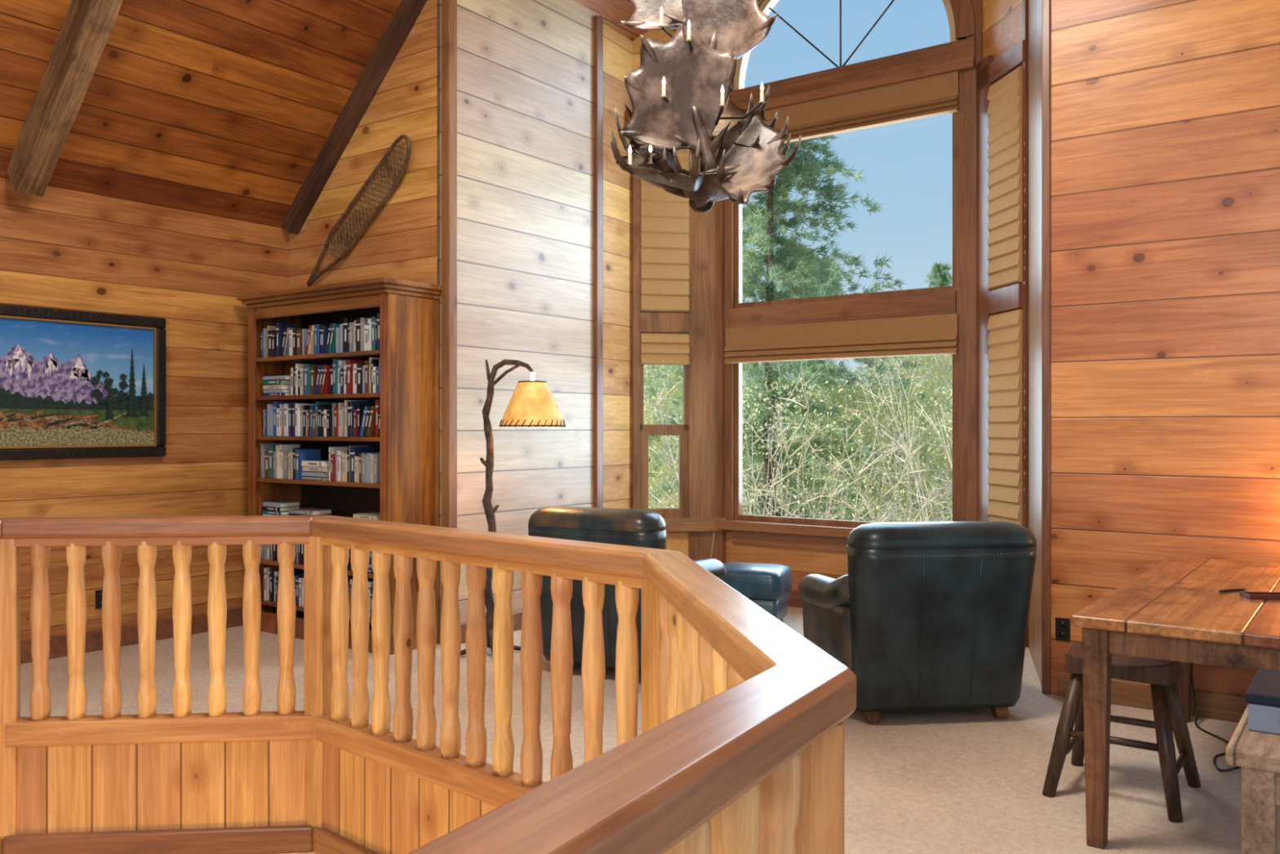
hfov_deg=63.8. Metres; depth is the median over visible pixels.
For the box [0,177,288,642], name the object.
wall
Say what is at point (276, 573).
book
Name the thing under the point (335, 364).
book
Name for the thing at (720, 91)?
candle
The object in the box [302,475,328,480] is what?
book
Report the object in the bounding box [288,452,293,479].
book
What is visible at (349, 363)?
book
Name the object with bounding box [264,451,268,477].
book
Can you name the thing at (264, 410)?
book
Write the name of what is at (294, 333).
book
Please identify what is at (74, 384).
framed painting
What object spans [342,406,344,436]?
book
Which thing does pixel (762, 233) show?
pine tree
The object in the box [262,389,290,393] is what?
book
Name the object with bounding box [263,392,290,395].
book
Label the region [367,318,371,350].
book
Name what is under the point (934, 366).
shrub
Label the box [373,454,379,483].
book
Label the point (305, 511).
book
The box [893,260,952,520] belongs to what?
pine tree
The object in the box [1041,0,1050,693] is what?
trim
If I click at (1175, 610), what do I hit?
dining table
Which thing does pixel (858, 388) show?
shrub
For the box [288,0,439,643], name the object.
wall
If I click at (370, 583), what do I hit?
book
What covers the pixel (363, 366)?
book
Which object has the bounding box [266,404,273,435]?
book
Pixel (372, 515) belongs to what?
book
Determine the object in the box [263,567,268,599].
book
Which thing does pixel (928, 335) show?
roman shade
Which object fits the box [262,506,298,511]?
book
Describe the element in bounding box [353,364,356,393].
book
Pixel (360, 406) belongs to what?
book
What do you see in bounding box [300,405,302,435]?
book
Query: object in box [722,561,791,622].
ottoman
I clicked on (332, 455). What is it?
book
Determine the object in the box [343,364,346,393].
book
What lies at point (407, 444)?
bookcase
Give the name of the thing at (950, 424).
shrub
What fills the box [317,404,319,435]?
book
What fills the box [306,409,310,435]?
book
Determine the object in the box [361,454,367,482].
book
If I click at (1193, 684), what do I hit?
power cord
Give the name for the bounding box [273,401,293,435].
book
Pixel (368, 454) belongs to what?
book
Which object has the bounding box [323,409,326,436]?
book
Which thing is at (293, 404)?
book
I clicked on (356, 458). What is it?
book
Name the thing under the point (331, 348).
book
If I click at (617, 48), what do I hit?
wall
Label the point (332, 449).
book
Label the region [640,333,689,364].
roman shade
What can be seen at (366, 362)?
book
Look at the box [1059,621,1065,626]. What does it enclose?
socket
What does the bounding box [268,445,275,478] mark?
book
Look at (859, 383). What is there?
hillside
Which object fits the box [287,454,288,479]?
book
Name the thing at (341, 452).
book
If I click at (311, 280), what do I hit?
snowshoe
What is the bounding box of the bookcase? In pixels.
[236,276,441,654]
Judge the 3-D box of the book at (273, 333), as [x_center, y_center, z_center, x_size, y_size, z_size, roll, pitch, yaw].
[-2.551,-0.588,7.366,0.032,0.184,0.181,0,0,36]
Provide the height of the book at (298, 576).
0.210 m
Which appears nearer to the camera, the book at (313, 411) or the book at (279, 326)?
the book at (313, 411)
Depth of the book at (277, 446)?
7.28 m
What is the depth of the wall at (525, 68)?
7.42 m
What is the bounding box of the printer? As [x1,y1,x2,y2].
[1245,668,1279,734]
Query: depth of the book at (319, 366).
7.00 m
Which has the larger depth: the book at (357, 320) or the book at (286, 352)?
the book at (286, 352)
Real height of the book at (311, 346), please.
0.201 m
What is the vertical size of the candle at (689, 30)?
0.140 m
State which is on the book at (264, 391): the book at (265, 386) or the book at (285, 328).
the book at (265, 386)
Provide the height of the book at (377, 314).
0.238 m
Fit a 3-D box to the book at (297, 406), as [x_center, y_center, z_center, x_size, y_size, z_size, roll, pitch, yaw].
[-2.333,-0.050,7.204,0.026,0.228,0.183,0,0,36]
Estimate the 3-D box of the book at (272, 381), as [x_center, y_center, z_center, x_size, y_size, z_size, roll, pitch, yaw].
[-2.569,-0.318,7.379,0.206,0.032,0.171,0,0,36]
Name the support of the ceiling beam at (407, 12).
attached to the wall at (400, 242)
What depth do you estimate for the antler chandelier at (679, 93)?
4.32 m
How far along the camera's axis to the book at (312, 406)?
7.06 m
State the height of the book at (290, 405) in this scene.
0.232 m
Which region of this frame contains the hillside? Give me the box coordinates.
[643,382,952,522]
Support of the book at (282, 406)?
on the bookcase
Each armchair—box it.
[528,506,726,671]
[798,520,1036,724]
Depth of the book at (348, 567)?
6.82 m
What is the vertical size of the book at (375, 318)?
0.210 m
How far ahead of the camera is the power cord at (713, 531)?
8.60 m
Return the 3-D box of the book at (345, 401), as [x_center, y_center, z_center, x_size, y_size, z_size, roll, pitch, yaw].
[-1.904,-0.058,6.888,0.026,0.243,0.173,0,0,36]
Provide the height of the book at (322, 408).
0.198 m
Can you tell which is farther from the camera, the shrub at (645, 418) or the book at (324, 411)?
the shrub at (645, 418)
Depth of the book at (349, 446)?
6.83 m
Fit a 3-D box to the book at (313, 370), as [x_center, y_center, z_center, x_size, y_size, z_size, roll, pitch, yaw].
[-2.199,-0.319,7.132,0.038,0.197,0.181,0,0,36]
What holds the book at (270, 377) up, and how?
on the book at (272, 381)
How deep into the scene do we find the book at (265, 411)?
7.36 m
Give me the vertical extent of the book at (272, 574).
0.200 m
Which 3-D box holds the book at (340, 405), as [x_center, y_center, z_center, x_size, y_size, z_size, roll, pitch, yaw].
[-1.958,-0.049,6.953,0.032,0.227,0.183,0,0,36]
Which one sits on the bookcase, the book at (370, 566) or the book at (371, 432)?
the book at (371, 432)
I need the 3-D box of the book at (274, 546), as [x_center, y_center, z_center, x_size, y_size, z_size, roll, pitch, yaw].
[-2.545,0.838,7.362,0.038,0.223,0.169,0,0,36]
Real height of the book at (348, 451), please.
0.211 m
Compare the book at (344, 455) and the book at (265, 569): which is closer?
the book at (344, 455)
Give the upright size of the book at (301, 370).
0.187 m
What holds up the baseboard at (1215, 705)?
attached to the wall at (1165, 114)
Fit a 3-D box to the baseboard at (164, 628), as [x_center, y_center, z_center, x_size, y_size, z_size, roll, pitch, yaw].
[-5.198,1.385,4.364,0.024,0.130,8.400,0,0,36]
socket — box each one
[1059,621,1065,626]
[1059,631,1065,637]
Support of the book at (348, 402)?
on the bookcase
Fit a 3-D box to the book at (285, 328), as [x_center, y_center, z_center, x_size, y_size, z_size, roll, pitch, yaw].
[-2.463,-0.598,7.293,0.080,0.201,0.157,0,0,36]
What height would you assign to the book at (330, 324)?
0.201 m
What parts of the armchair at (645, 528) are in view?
nailhead trim, backrest, armrest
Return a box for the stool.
[1041,641,1200,821]
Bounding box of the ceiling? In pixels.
[0,0,648,228]
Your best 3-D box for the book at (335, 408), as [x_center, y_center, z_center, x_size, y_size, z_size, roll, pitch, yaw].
[-1.993,-0.037,6.956,0.026,0.202,0.170,0,0,36]
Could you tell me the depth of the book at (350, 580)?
6.83 m
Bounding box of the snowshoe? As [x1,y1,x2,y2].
[306,134,411,286]
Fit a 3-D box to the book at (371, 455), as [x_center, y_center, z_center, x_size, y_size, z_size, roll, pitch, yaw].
[-1.696,0.273,6.721,0.020,0.182,0.151,0,0,36]
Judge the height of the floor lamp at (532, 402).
1.877 m
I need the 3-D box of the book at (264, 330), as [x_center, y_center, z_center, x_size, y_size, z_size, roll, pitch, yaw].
[-2.637,-0.601,7.434,0.026,0.210,0.191,0,0,36]
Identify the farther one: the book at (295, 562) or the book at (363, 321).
the book at (295, 562)
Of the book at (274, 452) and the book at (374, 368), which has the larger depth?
the book at (274, 452)
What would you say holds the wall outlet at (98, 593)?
attached to the wall at (62, 248)
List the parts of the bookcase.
panel, shelf, shelf, frame, shelf, shelf, shelf, shelf, crown, panel, panel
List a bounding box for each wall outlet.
[95,589,102,608]
[1055,617,1070,640]
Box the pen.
[1218,587,1246,592]
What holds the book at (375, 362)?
on the bookcase
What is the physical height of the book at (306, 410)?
0.182 m
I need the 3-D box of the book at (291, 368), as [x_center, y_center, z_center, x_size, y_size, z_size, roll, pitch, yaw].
[-2.393,-0.319,7.268,0.038,0.195,0.159,0,0,36]
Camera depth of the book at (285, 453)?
7.23 m
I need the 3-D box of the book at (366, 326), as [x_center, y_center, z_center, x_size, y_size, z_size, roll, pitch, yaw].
[-1.737,-0.581,6.790,0.038,0.171,0.178,0,0,36]
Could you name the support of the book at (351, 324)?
on the bookcase
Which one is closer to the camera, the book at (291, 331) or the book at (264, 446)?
the book at (291, 331)
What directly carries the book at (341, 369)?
on the bookcase
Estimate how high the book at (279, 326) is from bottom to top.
0.241 m
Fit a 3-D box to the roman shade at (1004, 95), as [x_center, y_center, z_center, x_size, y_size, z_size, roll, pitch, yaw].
[2.485,-1.675,7.007,0.038,1.430,0.410,0,0,-9]
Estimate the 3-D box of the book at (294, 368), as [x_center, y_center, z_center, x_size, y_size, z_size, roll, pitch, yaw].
[-2.354,-0.319,7.245,0.050,0.195,0.179,0,0,36]
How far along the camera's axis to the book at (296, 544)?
7.16 m
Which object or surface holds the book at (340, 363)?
on the bookcase
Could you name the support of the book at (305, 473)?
on the book at (304, 477)
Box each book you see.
[260,331,262,357]
[260,443,282,477]
[261,544,266,559]
[262,328,266,357]
[262,375,290,380]
[262,384,290,389]
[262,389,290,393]
[262,409,264,435]
[262,500,300,507]
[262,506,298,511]
[262,510,288,515]
[263,379,290,384]
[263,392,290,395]
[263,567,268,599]
[264,409,266,435]
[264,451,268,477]
[266,325,275,357]
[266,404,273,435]
[266,544,269,559]
[267,329,275,357]
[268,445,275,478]
[268,565,279,599]
[270,572,274,600]
[271,330,275,356]
[271,544,272,560]
[272,544,276,560]
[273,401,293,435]
[273,451,275,478]
[274,570,279,600]
[275,322,297,356]
[275,444,279,478]
[275,576,278,601]
[276,408,279,435]
[280,327,287,355]
[280,404,284,435]
[280,444,300,478]
[281,411,284,435]
[281,452,283,478]
[283,327,300,355]
[283,451,293,478]
[284,404,288,435]
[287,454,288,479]
[288,329,293,355]
[288,403,292,435]
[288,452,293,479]
[288,507,331,515]
[288,513,326,515]
[290,367,293,395]
[292,328,302,355]
[292,403,294,435]
[293,367,295,395]
[293,447,314,479]
[293,543,296,563]
[293,568,303,576]
[294,403,315,435]
[294,580,296,604]
[295,363,303,395]
[295,448,320,479]
[296,329,302,355]
[296,543,297,563]
[296,573,303,605]
[297,370,299,395]
[297,543,301,564]
[298,577,303,606]
[299,368,303,395]
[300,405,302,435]
[301,460,328,466]
[301,543,303,564]
[302,328,308,355]
[302,405,310,435]
[302,466,328,472]
[302,471,328,476]
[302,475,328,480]
[303,364,318,395]
[304,325,311,354]
[306,409,306,435]
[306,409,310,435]
[307,324,314,354]
[310,365,318,394]
[310,404,315,435]
[312,409,315,435]
[314,324,320,354]
[314,364,321,394]
[315,401,337,435]
[316,364,324,394]
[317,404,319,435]
[319,404,331,435]
[320,324,328,353]
[320,364,329,394]
[320,407,331,436]
[321,325,328,353]
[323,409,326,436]
[324,323,332,353]
[326,409,331,436]
[328,323,339,352]
[328,446,349,480]
[329,364,333,394]
[330,453,335,480]
[331,403,337,436]
[332,358,348,394]
[333,406,337,436]
[335,327,339,352]
[335,449,337,480]
[337,360,346,393]
[337,402,344,436]
[337,449,346,481]
[339,324,342,352]
[340,368,343,393]
[340,451,346,481]
[342,317,356,351]
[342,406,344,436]
[342,453,346,481]
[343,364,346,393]
[344,400,367,436]
[346,359,364,393]
[346,449,349,481]
[346,548,351,569]
[347,323,349,351]
[347,401,350,436]
[349,322,354,351]
[349,445,368,481]
[349,577,368,613]
[350,400,373,436]
[350,446,373,482]
[350,585,351,613]
[352,511,379,519]
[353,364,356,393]
[353,408,357,436]
[354,320,355,351]
[354,456,359,482]
[355,318,359,351]
[356,363,364,393]
[357,404,375,436]
[359,453,361,482]
[360,317,367,351]
[360,405,368,436]
[361,452,379,454]
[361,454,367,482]
[362,364,364,393]
[363,405,371,436]
[364,324,367,351]
[364,360,368,392]
[366,405,375,436]
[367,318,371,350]
[367,453,379,483]
[368,357,379,392]
[368,563,372,568]
[368,580,373,617]
[370,454,373,483]
[370,589,373,617]
[371,316,376,350]
[371,359,378,392]
[372,366,376,392]
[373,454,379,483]
[375,318,376,350]
[375,400,379,436]
[376,313,379,350]
[376,366,378,392]
[377,410,379,436]
[378,358,379,392]
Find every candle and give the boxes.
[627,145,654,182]
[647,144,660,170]
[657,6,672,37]
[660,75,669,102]
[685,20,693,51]
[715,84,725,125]
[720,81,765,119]
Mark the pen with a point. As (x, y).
(1243, 588)
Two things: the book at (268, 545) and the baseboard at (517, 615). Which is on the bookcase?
the book at (268, 545)
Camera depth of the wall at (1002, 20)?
7.13 m
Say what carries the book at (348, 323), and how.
on the bookcase
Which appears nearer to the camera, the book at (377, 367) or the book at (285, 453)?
the book at (377, 367)
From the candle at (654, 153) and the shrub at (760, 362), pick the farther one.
the shrub at (760, 362)
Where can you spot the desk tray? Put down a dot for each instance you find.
(1250, 595)
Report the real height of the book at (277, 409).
0.196 m
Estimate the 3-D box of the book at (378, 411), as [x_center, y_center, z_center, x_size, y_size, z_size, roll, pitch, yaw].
[-1.634,-0.021,6.695,0.026,0.170,0.163,0,0,36]
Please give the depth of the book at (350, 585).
6.80 m
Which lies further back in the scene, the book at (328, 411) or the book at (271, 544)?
the book at (271, 544)
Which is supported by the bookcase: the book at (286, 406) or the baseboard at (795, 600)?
the book at (286, 406)
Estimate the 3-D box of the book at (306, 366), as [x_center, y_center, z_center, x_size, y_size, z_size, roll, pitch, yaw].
[-2.257,-0.327,7.130,0.050,0.211,0.150,0,0,36]
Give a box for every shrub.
[643,357,943,522]
[643,362,780,508]
[643,364,755,512]
[643,366,683,508]
[751,376,952,522]
[824,354,952,521]
[834,355,952,522]
[880,354,952,521]
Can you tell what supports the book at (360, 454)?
on the bookcase
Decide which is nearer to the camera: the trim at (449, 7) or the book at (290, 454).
the trim at (449, 7)
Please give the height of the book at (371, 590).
0.185 m
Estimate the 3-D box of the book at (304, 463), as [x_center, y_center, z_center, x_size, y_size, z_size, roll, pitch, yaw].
[-2.191,0.252,7.104,0.252,0.036,0.171,0,0,36]
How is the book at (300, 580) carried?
on the bookcase
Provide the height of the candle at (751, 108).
0.140 m
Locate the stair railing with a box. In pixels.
[0,515,856,853]
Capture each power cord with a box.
[711,530,715,558]
[1191,662,1240,771]
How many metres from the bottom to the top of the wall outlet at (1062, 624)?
0.120 m
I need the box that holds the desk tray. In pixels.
[1240,591,1279,599]
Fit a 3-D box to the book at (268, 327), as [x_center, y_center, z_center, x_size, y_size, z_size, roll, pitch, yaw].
[-2.603,-0.610,7.434,0.026,0.228,0.200,0,0,36]
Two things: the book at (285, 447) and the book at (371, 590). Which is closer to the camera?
the book at (371, 590)
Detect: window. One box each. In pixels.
[627,113,726,559]
[716,0,982,563]
[976,0,1027,647]
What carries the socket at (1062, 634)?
attached to the wall outlet at (1062, 624)
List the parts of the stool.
leg, leg, seat, leg, leg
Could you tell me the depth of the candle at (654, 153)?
4.39 m
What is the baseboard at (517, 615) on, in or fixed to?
attached to the wall at (525, 68)
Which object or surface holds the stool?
on the floor
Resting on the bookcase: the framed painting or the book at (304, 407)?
the book at (304, 407)
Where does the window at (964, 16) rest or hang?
attached to the wall at (802, 562)
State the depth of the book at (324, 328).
6.99 m
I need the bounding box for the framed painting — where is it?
[0,303,165,460]
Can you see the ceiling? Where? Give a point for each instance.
(225, 108)
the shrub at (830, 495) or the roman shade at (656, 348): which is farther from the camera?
the shrub at (830, 495)
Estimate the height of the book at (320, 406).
0.215 m
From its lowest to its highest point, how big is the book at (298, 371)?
0.168 m
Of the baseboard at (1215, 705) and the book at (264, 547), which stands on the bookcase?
the book at (264, 547)
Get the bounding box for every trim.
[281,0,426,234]
[441,0,457,604]
[593,15,603,507]
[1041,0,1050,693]
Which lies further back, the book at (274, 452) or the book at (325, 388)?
the book at (274, 452)
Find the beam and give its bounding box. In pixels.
[6,0,123,196]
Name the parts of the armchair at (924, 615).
armrest, backrest, nailhead trim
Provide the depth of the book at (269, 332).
7.32 m
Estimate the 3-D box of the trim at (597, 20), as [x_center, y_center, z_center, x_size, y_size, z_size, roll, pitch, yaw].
[-0.329,-0.900,8.083,0.040,4.650,0.080,0,0,36]
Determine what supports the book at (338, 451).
on the bookcase
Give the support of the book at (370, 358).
on the bookcase
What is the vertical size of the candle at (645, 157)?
0.140 m
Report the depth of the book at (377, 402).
6.65 m
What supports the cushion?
on the ottoman
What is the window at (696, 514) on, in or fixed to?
in the wall at (675, 540)
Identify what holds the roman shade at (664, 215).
attached to the window at (696, 514)
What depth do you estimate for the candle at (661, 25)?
4.45 m
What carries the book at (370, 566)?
on the book
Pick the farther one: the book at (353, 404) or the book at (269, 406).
the book at (269, 406)
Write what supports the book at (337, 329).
on the bookcase
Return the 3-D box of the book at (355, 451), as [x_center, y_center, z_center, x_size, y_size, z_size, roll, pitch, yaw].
[-1.855,0.248,6.859,0.050,0.231,0.159,0,0,36]
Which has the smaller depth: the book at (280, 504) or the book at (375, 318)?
the book at (375, 318)
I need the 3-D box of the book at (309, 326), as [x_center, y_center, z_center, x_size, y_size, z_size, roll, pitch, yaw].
[-2.239,-0.598,7.127,0.080,0.201,0.150,0,0,36]
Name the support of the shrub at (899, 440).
on the ground
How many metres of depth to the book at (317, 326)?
7.01 m
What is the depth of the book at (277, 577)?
7.29 m
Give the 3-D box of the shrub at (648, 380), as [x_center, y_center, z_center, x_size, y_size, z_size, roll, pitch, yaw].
[0.417,1.517,19.806,4.034,6.340,4.020,0,0,8]
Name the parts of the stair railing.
trim, handrail, newel post, trim, rail, wainscot panel, handrail, newel post, trim, wainscot panel, rail, handrail, handrail, newel post, handrail, newel post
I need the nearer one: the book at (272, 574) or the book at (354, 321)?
the book at (354, 321)
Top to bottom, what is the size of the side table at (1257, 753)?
0.688 m
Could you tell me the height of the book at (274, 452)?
0.192 m
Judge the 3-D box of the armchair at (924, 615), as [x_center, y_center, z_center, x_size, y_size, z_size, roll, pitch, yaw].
[1.426,0.959,5.398,0.986,0.982,1.046,0,0,-7]
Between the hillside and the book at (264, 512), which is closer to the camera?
the book at (264, 512)
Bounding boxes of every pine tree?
[643,133,952,522]
[742,253,931,522]
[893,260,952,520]
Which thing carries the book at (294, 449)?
on the bookcase
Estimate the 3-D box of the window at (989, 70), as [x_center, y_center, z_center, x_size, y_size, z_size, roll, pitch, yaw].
[2.498,-0.900,7.093,0.140,4.700,0.656,0,0,-9]
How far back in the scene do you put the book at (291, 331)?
7.17 m
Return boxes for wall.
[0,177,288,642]
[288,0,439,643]
[436,0,599,642]
[603,23,632,508]
[632,28,688,556]
[725,36,966,591]
[982,0,1022,59]
[1027,0,1041,685]
[1050,0,1279,696]
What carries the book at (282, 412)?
on the bookcase
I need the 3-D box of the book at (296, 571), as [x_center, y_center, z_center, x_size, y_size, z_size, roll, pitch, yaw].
[-2.408,1.120,7.278,0.032,0.239,0.195,0,0,36]
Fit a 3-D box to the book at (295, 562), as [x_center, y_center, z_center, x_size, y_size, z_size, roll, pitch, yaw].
[-2.380,0.839,7.232,0.050,0.220,0.157,0,0,36]
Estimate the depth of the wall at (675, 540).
8.61 m
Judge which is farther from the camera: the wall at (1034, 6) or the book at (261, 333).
the book at (261, 333)
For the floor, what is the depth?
4.49 m
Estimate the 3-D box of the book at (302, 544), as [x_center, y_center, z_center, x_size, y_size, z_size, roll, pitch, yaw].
[-2.272,0.834,7.168,0.032,0.230,0.198,0,0,36]
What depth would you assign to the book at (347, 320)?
6.84 m
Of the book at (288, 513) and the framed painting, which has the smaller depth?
the framed painting
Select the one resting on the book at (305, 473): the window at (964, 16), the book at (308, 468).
the book at (308, 468)
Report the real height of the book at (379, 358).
0.222 m
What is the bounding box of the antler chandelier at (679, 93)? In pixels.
[610,0,800,212]
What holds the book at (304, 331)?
on the bookcase
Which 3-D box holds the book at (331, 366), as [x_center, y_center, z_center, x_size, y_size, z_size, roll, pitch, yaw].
[-2.025,-0.321,7.011,0.050,0.199,0.188,0,0,36]
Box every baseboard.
[20,607,243,663]
[460,610,522,643]
[787,590,802,608]
[1057,671,1248,722]
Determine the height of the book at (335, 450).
0.208 m
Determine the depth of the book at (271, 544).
7.30 m
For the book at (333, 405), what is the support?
on the bookcase
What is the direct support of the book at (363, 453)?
on the bookcase
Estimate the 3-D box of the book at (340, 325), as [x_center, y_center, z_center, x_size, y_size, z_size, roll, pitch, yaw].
[-1.942,-0.593,6.947,0.038,0.194,0.191,0,0,36]
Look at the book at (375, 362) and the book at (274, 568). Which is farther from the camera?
the book at (274, 568)
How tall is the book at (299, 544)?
0.240 m
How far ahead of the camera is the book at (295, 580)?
7.16 m
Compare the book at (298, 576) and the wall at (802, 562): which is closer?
the book at (298, 576)
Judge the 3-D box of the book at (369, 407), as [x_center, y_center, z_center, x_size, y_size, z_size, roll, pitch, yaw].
[-1.733,-0.038,6.769,0.080,0.201,0.167,0,0,36]
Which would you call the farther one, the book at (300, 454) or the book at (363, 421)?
the book at (300, 454)
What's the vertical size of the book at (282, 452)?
0.185 m
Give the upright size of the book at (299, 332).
0.180 m
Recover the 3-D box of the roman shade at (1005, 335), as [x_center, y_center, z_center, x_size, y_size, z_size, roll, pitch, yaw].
[2.485,-0.025,7.007,0.038,1.510,0.410,0,0,-9]
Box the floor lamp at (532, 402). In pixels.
[460,359,565,655]
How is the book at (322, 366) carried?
on the bookcase
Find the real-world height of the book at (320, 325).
0.200 m
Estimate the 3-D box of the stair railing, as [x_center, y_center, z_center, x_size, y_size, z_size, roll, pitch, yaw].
[-0.997,1.000,2.479,2.257,1.300,4.194,0,0,-41]
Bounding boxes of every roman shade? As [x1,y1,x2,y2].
[640,148,688,312]
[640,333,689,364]
[724,313,958,363]
[764,71,959,142]
[986,66,1022,289]
[986,309,1022,524]
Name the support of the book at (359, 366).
on the bookcase
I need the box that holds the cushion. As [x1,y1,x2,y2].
[722,561,791,599]
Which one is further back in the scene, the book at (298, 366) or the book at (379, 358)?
the book at (298, 366)
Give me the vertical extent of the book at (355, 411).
0.181 m
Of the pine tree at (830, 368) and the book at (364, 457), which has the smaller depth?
the book at (364, 457)
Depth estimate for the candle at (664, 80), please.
4.31 m
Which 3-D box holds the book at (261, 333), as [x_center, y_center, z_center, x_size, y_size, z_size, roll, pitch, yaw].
[-2.668,-0.589,7.433,0.020,0.186,0.160,0,0,36]
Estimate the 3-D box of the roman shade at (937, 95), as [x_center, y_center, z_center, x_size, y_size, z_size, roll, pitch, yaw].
[1.512,-2.435,8.014,1.950,0.290,0.050,0,0,36]
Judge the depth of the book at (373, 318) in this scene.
6.68 m
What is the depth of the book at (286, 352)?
7.21 m
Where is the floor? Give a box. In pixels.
[20,606,1240,853]
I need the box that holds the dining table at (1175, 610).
[1071,555,1279,848]
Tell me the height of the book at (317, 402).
0.237 m
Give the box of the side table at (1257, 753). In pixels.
[1225,702,1279,853]
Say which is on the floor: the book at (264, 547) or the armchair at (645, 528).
the armchair at (645, 528)

